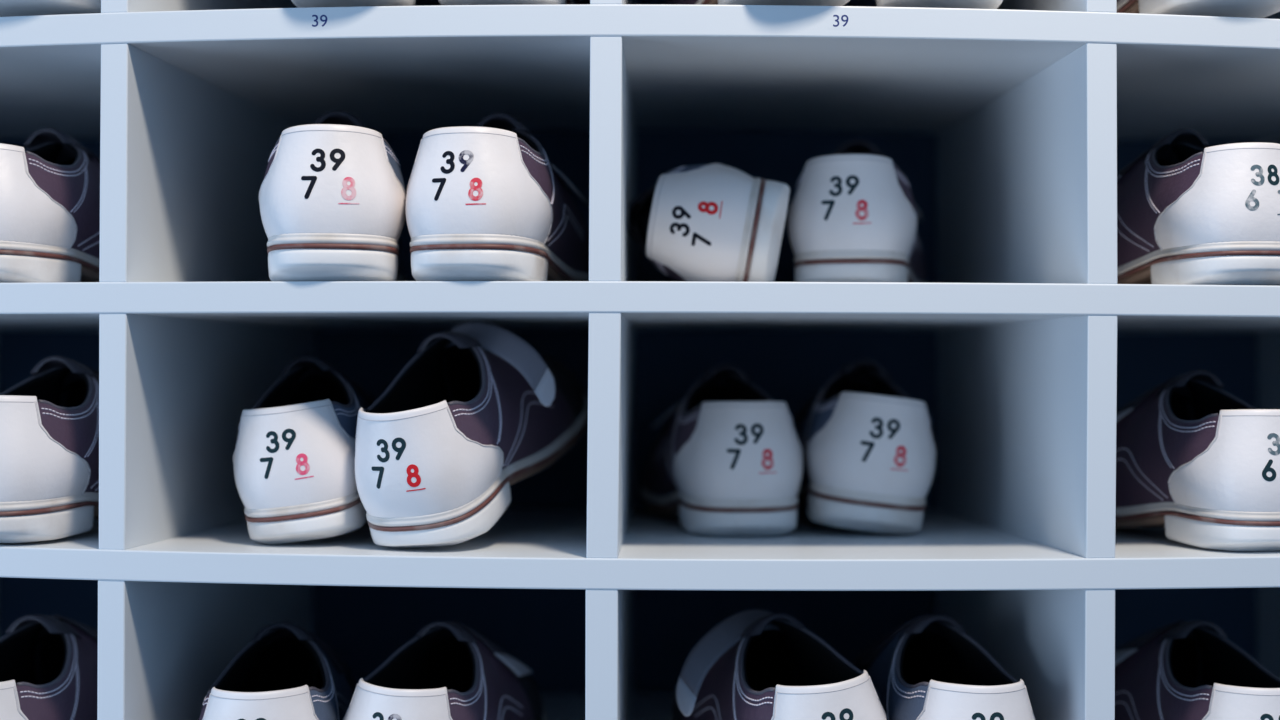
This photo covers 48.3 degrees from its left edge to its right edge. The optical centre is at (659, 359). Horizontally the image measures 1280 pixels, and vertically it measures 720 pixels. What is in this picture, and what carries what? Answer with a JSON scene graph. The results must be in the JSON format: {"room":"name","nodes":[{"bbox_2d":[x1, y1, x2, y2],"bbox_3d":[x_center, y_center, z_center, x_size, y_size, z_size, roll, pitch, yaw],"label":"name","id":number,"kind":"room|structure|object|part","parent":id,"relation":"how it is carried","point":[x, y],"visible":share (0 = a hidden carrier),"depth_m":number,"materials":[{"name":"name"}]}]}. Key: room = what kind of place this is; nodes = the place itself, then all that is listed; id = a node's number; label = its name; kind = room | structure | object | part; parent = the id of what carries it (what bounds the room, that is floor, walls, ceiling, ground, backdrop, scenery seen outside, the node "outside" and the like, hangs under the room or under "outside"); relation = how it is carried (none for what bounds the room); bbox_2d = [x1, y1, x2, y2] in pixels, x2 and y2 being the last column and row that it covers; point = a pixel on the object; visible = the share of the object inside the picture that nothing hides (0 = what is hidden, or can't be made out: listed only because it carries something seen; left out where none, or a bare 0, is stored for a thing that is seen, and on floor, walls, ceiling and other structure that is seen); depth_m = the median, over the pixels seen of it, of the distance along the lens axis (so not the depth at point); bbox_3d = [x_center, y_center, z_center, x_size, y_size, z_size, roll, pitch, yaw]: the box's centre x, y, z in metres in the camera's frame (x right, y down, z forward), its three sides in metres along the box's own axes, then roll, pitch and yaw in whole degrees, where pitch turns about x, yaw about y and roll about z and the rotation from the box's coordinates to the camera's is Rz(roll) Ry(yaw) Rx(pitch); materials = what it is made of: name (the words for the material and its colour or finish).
{"room":"bowling alley","nodes":[
{"label":"bowling alley","id":0,"kind":"room"},
{"bbox_2d":[646,164,752,281],"bbox_3d":[0.025,-0.084,0.885,0.060,0.078,0.066,10,4,2],"label":"heels","id":1,"kind":"structure","parent":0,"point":[716,183],"depth_m":0.86,"materials":[{"name":"white leather"}]},
{"bbox_2d":[674,401,802,498],"bbox_3d":[0.053,0.058,0.930,0.084,0.064,0.071,0,0,-7],"label":"heels","id":2,"kind":"structure","parent":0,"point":[702,469],"depth_m":0.90,"materials":[{"name":"white leather"}]},
{"bbox_2d":[771,670,886,719],"bbox_3d":[0.090,0.205,0.795,0.082,0.062,0.069,-6,1,-14],"label":"heels","id":3,"kind":"structure","parent":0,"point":[862,700],"depth_m":0.77,"materials":[{"name":"white leather"}]},
{"bbox_2d":[788,154,915,254],"bbox_3d":[0.121,-0.096,0.905,0.082,0.062,0.069,0,0,12],"label":"heels","id":4,"kind":"structure","parent":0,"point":[892,227],"depth_m":0.88,"materials":[{"name":"white leather"}]},
{"bbox_2d":[805,392,934,497],"bbox_3d":[0.141,0.055,0.932,0.085,0.065,0.072,7,0,-2],"label":"heels","id":5,"kind":"structure","parent":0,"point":[834,456],"depth_m":0.90,"materials":[{"name":"white leather"}]},
{"bbox_2d":[916,679,1033,719],"bbox_3d":[0.174,0.207,0.799,0.082,0.062,0.069,1,0,-6],"label":"heels","id":6,"kind":"structure","parent":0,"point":[941,704],"depth_m":0.77,"materials":[{"name":"white leather"}]},
{"bbox_2d":[1154,142,1279,249],"bbox_3d":[0.323,-0.090,0.798,0.074,0.056,0.063,0,0,-9],"label":"heels","id":7,"kind":"structure","parent":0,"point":[1215,210],"depth_m":0.77,"materials":[{"name":"white leather"}]},
{"bbox_2d":[1168,409,1279,511],"bbox_3d":[0.338,0.056,0.811,0.077,0.058,0.065,0,0,-9],"label":"heels","id":8,"kind":"structure","parent":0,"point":[1228,476],"depth_m":0.79,"materials":[{"name":"white leather"}]},
{"bbox_2d":[1202,683,1279,719],"bbox_3d":[0.335,0.210,0.810,0.078,0.060,0.066,0,0,-5],"label":"heels","id":9,"kind":"structure","parent":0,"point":[1226,706],"depth_m":0.79,"materials":[{"name":"white leather"}]},
{"label":"floor","id":10,"kind":"structure","parent":0,"visible":0},
{"bbox_2d":[0,0,1279,719],"bbox_3d":[-0.028,0.421,0.983,1.621,1.559,0.426,0,0,0],"label":"shoe rack","id":11,"kind":"object","parent":10,"relation":"on","point":[1011,128],"visible":0.71,"depth_m":0.86,"materials":[{"name":"white laminate"}]},
{"bbox_2d":[0,614,97,719],"bbox_3d":[-0.374,0.208,0.904,0.088,0.107,0.276,0,0,4],"label":"shoe","id":12,"kind":"object","parent":11,"relation":"on","point":[49,664],"visible":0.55,"depth_m":0.86,"materials":[{"name":"leather"}]},
{"bbox_2d":[0,680,27,719],"bbox_3d":[-0.384,0.208,0.801,0.082,0.062,0.069,0,0,4],"label":"heels","id":13,"kind":"structure","parent":12,"relation":"on","point":[8,708],"depth_m":0.78,"materials":[{"name":"white leather"}]},
{"bbox_2d":[0,356,98,542],"bbox_3d":[-0.355,0.049,0.894,0.085,0.103,0.265,0,0,6],"label":"shoe","id":14,"kind":"object","parent":11,"relation":"on","point":[49,420],"visible":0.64,"depth_m":0.79,"materials":[{"name":"leather"}]},
{"bbox_2d":[0,395,90,501],"bbox_3d":[-0.368,0.049,0.796,0.078,0.060,0.066,0,0,6],"label":"heels","id":15,"kind":"structure","parent":14,"relation":"on","point":[33,466],"depth_m":0.78,"materials":[{"name":"white leather"}]},
{"bbox_2d":[0,128,99,282],"bbox_3d":[-0.361,-0.091,0.895,0.080,0.097,0.251,0,0,8],"label":"shoe","id":16,"kind":"object","parent":11,"relation":"on","point":[50,189],"visible":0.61,"depth_m":0.80,"materials":[{"name":"leather"}]},
{"bbox_2d":[0,143,76,247],"bbox_3d":[-0.376,-0.091,0.802,0.074,0.056,0.063,0,0,8],"label":"heels","id":17,"kind":"structure","parent":16,"relation":"on","point":[27,214],"depth_m":0.79,"materials":[{"name":"white leather"}]},
{"bbox_2d":[0,0,100,16],"bbox_3d":[-0.356,-0.249,0.889,0.088,0.107,0.276,0,0,-8],"label":"shoe","id":18,"kind":"object","parent":11,"relation":"on","point":[8,8],"visible":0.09,"depth_m":0.79,"materials":[{"name":"rubber"}]},
{"bbox_3d":[-0.295,-0.115,0.980,0.016,0.146,0.418,0,0,0],"label":"divider panel","id":19,"kind":"part","parent":11,"relation":"part of","materials":[{"name":"white laminate"}]},
{"bbox_3d":[-0.295,-0.265,0.980,0.016,0.154,0.418,0,0,0],"label":"divider panel","id":20,"kind":"part","parent":11,"relation":"part of","materials":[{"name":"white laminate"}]},
{"bbox_3d":[-0.297,0.198,0.980,0.015,0.159,0.418,0,0,0],"label":"divider panel","id":21,"kind":"part","parent":11,"relation":"part of","materials":[{"name":"white laminate"}]},
{"bbox_3d":[-0.296,0.047,0.980,0.015,0.145,0.418,0,0,0],"label":"divider panel","id":22,"kind":"part","parent":11,"relation":"part of","materials":[{"name":"white laminate"}]},
{"bbox_2d":[199,622,355,719],"bbox_3d":[-0.234,0.209,0.893,0.085,0.104,0.268,0,0,-6],"label":"shoe","id":23,"kind":"object","parent":11,"relation":"on","point":[270,678],"visible":0.95,"depth_m":0.85,"materials":[{"name":"leather"}]},
{"bbox_2d":[203,684,317,719],"bbox_3d":[-0.221,0.209,0.794,0.079,0.060,0.067,0,0,-6],"label":"heels","id":24,"kind":"structure","parent":23,"relation":"on","point":[298,707],"depth_m":0.77,"materials":[{"name":"white leather"}]},
{"bbox_2d":[233,356,375,543],"bbox_3d":[-0.216,0.052,0.927,0.081,0.108,0.260,0,0,-2],"label":"shoe","id":25,"kind":"object","parent":11,"relation":"on","point":[294,454],"visible":0.74,"depth_m":0.81,"materials":[{"name":"leather"}]},
{"bbox_2d":[234,399,357,508],"bbox_3d":[-0.212,0.053,0.828,0.077,0.058,0.065,-7,5,-2],"label":"heels","id":26,"kind":"structure","parent":25,"relation":"on","point":[330,453],"depth_m":0.80,"materials":[{"name":"white leather"}]},
{"bbox_2d":[307,14,330,28],"bbox_3d":[-0.184,-0.183,0.770,0.013,0.008,0.001,0,0,0],"label":"label","id":27,"kind":"object","parent":11,"relation":"attached to","point":[314,21],"visible":1,"depth_m":0.77,"materials":[{"name":"white paper"}]},
{"bbox_2d":[259,110,405,280],"bbox_3d":[-0.203,-0.097,0.898,0.088,0.107,0.276,0,0,-10],"label":"shoe","id":28,"kind":"object","parent":11,"relation":"on","point":[332,194],"visible":0.94,"depth_m":0.77,"materials":[{"name":"leather"}]},
{"bbox_2d":[260,124,405,240],"bbox_3d":[-0.183,-0.096,0.797,0.082,0.062,0.069,0,0,-10],"label":"heels","id":29,"kind":"structure","parent":28,"relation":"on","point":[284,208],"depth_m":0.77,"materials":[{"name":"white leather"}]},
{"bbox_2d":[291,0,439,7],"bbox_3d":[-0.181,-0.253,0.887,0.088,0.107,0.276,0,0,-4],"label":"shoe","id":30,"kind":"object","parent":11,"relation":"on","point":[299,3],"visible":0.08,"depth_m":0.80,"materials":[{"name":"rubber"}]},
{"bbox_2d":[343,621,545,719],"bbox_3d":[-0.129,0.210,0.903,0.081,0.104,0.261,0,0,9],"label":"shoe","id":31,"kind":"object","parent":11,"relation":"on","point":[449,670],"visible":1,"depth_m":0.87,"materials":[{"name":"leather"}]},
{"bbox_2d":[344,678,452,719],"bbox_3d":[-0.144,0.209,0.807,0.078,0.059,0.065,4,1,9],"label":"heels","id":32,"kind":"structure","parent":31,"relation":"on","point":[364,704],"depth_m":0.78,"materials":[{"name":"white leather"}]},
{"bbox_2d":[355,321,587,547],"bbox_3d":[-0.101,0.041,0.906,0.102,0.131,0.274,0,0,15],"label":"shoe","id":33,"kind":"object","parent":11,"relation":"on","point":[477,412],"visible":0.99,"depth_m":0.82,"materials":[{"name":"leather"}]},
{"bbox_2d":[355,400,502,517],"bbox_3d":[-0.137,0.051,0.810,0.080,0.061,0.068,-5,15,14],"label":"heels","id":34,"kind":"structure","parent":33,"relation":"on","point":[454,471],"depth_m":0.78,"materials":[{"name":"white leather"}]},
{"bbox_2d":[405,113,588,280],"bbox_3d":[-0.090,-0.096,0.897,0.087,0.106,0.272,0,0,7],"label":"shoe","id":35,"kind":"object","parent":11,"relation":"on","point":[485,201],"visible":0.91,"depth_m":0.77,"materials":[{"name":"leather"}]},
{"bbox_2d":[405,126,551,242],"bbox_3d":[-0.104,-0.096,0.796,0.080,0.061,0.068,0,0,7],"label":"heels","id":36,"kind":"structure","parent":35,"relation":"on","point":[515,205],"depth_m":0.77,"materials":[{"name":"white leather"}]},
{"bbox_2d":[438,0,589,4],"bbox_3d":[-0.085,-0.255,0.904,0.088,0.107,0.276,0,0,2],"label":"shoe","id":37,"kind":"object","parent":11,"relation":"on","point":[442,2],"visible":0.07,"depth_m":0.80,"materials":[{"name":"rubber"}]},
{"bbox_3d":[-0.032,0.201,0.980,0.018,0.154,0.418,0,0,0],"label":"divider panel","id":38,"kind":"part","parent":11,"relation":"part of","materials":[{"name":"white laminate"}]},
{"bbox_3d":[-0.030,0.049,0.980,0.019,0.150,0.418,0,0,0],"label":"divider panel","id":39,"kind":"part","parent":11,"relation":"part of","materials":[{"name":"white laminate"}]},
{"bbox_3d":[-0.029,-0.117,0.980,0.018,0.150,0.418,0,0,0],"label":"divider panel","id":40,"kind":"part","parent":11,"relation":"part of","materials":[{"name":"white laminate"}]},
{"bbox_3d":[-0.029,-0.267,0.980,0.018,0.150,0.418,0,0,0],"label":"divider panel","id":41,"kind":"part","parent":11,"relation":"part of","materials":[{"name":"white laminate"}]},
{"bbox_2d":[629,163,789,281],"bbox_3d":[0.034,-0.084,0.984,0.108,0.083,0.264,0,0,4],"label":"shoe","id":42,"kind":"object","parent":11,"relation":"on","point":[715,221],"visible":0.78,"depth_m":0.86,"materials":[{"name":"leather"}]},
{"bbox_2d":[641,364,802,536],"bbox_3d":[0.038,0.058,1.035,0.091,0.110,0.284,0,0,-7],"label":"shoe","id":43,"kind":"object","parent":11,"relation":"on","point":[727,461],"visible":1,"depth_m":0.91,"materials":[{"name":"leather"}]},
{"bbox_2d":[665,0,849,5],"bbox_3d":[0.053,-0.254,0.884,0.088,0.107,0.276,0,0,-11],"label":"shoe","id":44,"kind":"object","parent":11,"relation":"on","point":[679,2],"visible":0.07,"depth_m":0.80,"materials":[{"name":"leather"}]},
{"bbox_2d":[669,609,886,719],"bbox_3d":[0.055,0.207,0.892,0.108,0.111,0.275,0,0,-13],"label":"shoe","id":45,"kind":"object","parent":11,"relation":"on","point":[754,664],"visible":1,"depth_m":0.85,"materials":[{"name":"leather"}]},
{"bbox_2d":[828,14,852,28],"bbox_3d":[0.098,-0.183,0.770,0.013,0.008,0.001,0,0,0],"label":"label","id":46,"kind":"object","parent":11,"relation":"attached to","point":[835,21],"visible":1,"depth_m":0.77,"materials":[{"name":"white paper"}]},
{"bbox_2d":[787,139,925,281],"bbox_3d":[0.144,-0.096,1.006,0.088,0.107,0.276,0,0,12],"label":"shoe","id":47,"kind":"object","parent":11,"relation":"on","point":[852,216],"visible":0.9,"depth_m":0.88,"materials":[{"name":"leather"}]},
{"bbox_2d":[793,359,935,534],"bbox_3d":[0.136,0.057,1.040,0.090,0.116,0.286,0,0,-3],"label":"shoe","id":48,"kind":"object","parent":11,"relation":"on","point":[869,453],"visible":0.94,"depth_m":0.91,"materials":[{"name":"leather"}]},
{"bbox_2d":[850,0,1002,8],"bbox_3d":[0.164,-0.253,0.901,0.088,0.107,0.276,0,0,2],"label":"shoe","id":49,"kind":"object","parent":11,"relation":"on","point":[970,4],"visible":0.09,"depth_m":0.80,"materials":[{"name":"rubber"}]},
{"bbox_2d":[852,614,1034,719],"bbox_3d":[0.165,0.208,0.902,0.089,0.109,0.276,1,0,-6],"label":"shoe","id":50,"kind":"object","parent":11,"relation":"on","point":[928,667],"visible":0.89,"depth_m":0.86,"materials":[{"name":"leather"}]},
{"bbox_3d":[0.238,0.201,0.980,0.017,0.154,0.418,0,0,0],"label":"divider panel","id":51,"kind":"part","parent":11,"relation":"part of","materials":[{"name":"white laminate"}]},
{"bbox_3d":[0.239,0.050,0.980,0.017,0.149,0.418,0,0,0],"label":"divider panel","id":52,"kind":"part","parent":11,"relation":"part of","materials":[{"name":"white laminate"}]},
{"bbox_3d":[0.239,-0.115,0.980,0.017,0.148,0.418,0,0,0],"label":"divider panel","id":53,"kind":"part","parent":11,"relation":"part of","materials":[{"name":"white laminate"}]},
{"bbox_3d":[0.239,-0.265,0.980,0.017,0.154,0.418,0,0,0],"label":"divider panel","id":54,"kind":"part","parent":11,"relation":"part of","materials":[{"name":"white laminate"}]},
{"bbox_2d":[1115,620,1279,719],"bbox_3d":[0.325,0.210,0.908,0.085,0.103,0.265,0,0,-5],"label":"shoe","id":55,"kind":"object","parent":11,"relation":"on","point":[1181,669],"visible":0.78,"depth_m":0.87,"materials":[{"name":"leather"}]},
{"bbox_2d":[1116,370,1279,550],"bbox_3d":[0.320,0.056,0.906,0.083,0.101,0.259,0,0,-9],"label":"shoe","id":56,"kind":"object","parent":11,"relation":"on","point":[1196,461],"visible":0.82,"depth_m":0.81,"materials":[{"name":"leather"}]},
{"bbox_2d":[1116,0,1279,17],"bbox_3d":[0.304,-0.249,0.891,0.088,0.107,0.276,0,0,-6],"label":"shoe","id":57,"kind":"object","parent":11,"relation":"on","point":[1222,8],"visible":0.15,"depth_m":0.80,"materials":[{"name":"rubber"}]},
{"bbox_2d":[1117,128,1279,285],"bbox_3d":[0.307,-0.090,0.890,0.080,0.097,0.251,0,0,-9],"label":"shoe","id":58,"kind":"object","parent":11,"relation":"on","point":[1190,211],"visible":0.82,"depth_m":0.78,"materials":[{"name":"leather"}]},
{"bbox_3d":[0.506,0.200,0.980,0.017,0.156,0.418,0,0,0],"label":"divider panel","id":59,"kind":"part","parent":11,"relation":"part of","materials":[{"name":"white laminate"}]},
{"bbox_3d":[0.506,0.050,0.980,0.017,0.146,0.418,0,0,0],"label":"divider panel","id":60,"kind":"part","parent":11,"relation":"part of","materials":[{"name":"white laminate"}]},
{"bbox_3d":[0.506,-0.112,0.980,0.017,0.144,0.418,0,0,0],"label":"divider panel","id":61,"kind":"part","parent":11,"relation":"part of","materials":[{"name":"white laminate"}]},
{"bbox_3d":[0.506,-0.262,0.980,0.017,0.159,0.418,0,0,0],"label":"divider panel","id":62,"kind":"part","parent":11,"relation":"part of","materials":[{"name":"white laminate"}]}
]}

